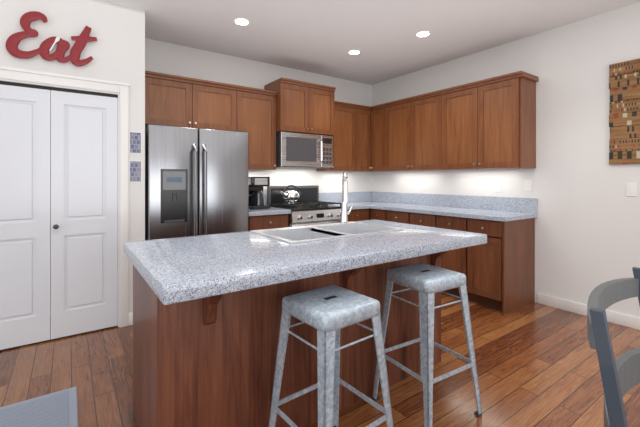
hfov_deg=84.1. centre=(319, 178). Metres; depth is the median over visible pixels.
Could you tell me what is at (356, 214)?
base cabinet
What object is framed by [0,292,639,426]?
floor
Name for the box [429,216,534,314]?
base cabinet
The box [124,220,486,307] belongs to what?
island countertop
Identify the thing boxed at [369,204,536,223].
countertop
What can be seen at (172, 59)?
wall
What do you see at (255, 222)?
base cabinet
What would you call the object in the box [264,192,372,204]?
backsplash
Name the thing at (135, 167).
photo
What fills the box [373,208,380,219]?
base cabinet
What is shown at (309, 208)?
range
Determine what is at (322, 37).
ceiling
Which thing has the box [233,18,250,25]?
recessed light
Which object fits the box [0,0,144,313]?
wall
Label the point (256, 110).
upper cabinet
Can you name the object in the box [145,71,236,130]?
upper cabinet
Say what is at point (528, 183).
outlet
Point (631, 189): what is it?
light switch
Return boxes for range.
[267,185,341,226]
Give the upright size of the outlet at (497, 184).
0.116 m
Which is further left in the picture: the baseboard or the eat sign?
the eat sign
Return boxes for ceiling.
[102,0,639,84]
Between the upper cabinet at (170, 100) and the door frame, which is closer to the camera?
the door frame
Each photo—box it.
[129,131,141,153]
[129,160,141,181]
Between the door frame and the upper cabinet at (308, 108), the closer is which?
the door frame
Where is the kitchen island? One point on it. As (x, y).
(207, 311)
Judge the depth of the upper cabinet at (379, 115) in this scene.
5.01 m
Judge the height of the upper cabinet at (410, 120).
0.905 m
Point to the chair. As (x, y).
(620, 375)
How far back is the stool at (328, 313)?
1.47 m
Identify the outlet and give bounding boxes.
[495,182,500,191]
[525,180,531,190]
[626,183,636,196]
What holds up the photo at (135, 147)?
attached to the wall at (116, 50)
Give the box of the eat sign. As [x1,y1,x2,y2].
[6,11,96,65]
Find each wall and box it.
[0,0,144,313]
[50,38,371,315]
[372,2,639,317]
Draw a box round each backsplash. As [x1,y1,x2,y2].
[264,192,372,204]
[373,192,536,211]
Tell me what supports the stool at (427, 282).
on the floor
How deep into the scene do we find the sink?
2.43 m
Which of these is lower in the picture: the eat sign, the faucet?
the faucet
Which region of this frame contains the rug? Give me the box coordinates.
[0,386,77,426]
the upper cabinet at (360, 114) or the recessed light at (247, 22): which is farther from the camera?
the upper cabinet at (360, 114)
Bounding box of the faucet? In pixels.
[340,172,351,223]
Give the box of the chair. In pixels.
[587,267,639,426]
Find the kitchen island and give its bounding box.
[133,248,459,426]
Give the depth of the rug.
1.90 m
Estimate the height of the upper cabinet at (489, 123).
0.905 m
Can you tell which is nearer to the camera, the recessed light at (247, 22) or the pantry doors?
the pantry doors
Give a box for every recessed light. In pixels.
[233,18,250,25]
[347,50,360,54]
[414,30,431,37]
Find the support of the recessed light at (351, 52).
in the ceiling
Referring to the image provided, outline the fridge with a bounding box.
[145,123,248,239]
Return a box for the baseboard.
[538,293,639,329]
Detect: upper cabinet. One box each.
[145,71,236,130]
[237,87,276,169]
[261,79,336,135]
[316,103,352,170]
[353,104,368,170]
[369,103,388,170]
[389,95,432,170]
[433,71,536,170]
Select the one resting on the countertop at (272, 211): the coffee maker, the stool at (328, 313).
the coffee maker
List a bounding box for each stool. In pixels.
[269,285,393,426]
[373,263,481,426]
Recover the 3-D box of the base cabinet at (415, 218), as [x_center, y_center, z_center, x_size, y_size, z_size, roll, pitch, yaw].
[1.302,0.828,4.382,0.605,0.865,0.888,0,0,-35]
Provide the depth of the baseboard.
3.29 m
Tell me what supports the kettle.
on the range
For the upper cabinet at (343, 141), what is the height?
0.905 m
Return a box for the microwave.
[276,131,332,168]
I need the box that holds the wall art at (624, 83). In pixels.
[609,58,639,164]
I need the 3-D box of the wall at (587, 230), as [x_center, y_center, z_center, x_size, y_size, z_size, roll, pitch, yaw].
[3.253,-0.110,2.242,0.100,2.740,8.300,0,0,-35]
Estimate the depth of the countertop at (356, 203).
5.03 m
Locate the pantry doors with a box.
[0,81,117,349]
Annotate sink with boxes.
[248,221,403,243]
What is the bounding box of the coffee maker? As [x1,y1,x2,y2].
[249,176,269,209]
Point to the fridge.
(196, 181)
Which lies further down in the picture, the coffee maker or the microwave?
the coffee maker
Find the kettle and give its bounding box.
[280,185,299,203]
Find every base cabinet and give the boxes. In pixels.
[249,216,287,230]
[347,208,372,221]
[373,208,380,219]
[381,212,428,226]
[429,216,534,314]
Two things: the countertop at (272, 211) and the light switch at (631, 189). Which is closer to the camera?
the light switch at (631, 189)
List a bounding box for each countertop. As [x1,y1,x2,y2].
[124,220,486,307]
[249,208,290,215]
[332,200,384,207]
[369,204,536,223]
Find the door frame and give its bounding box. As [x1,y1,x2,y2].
[0,66,129,326]
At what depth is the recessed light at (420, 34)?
3.62 m
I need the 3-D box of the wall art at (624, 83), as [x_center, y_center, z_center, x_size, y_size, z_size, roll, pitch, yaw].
[2.722,-0.565,2.883,0.023,0.877,0.600,0,0,-35]
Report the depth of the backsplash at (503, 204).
4.26 m

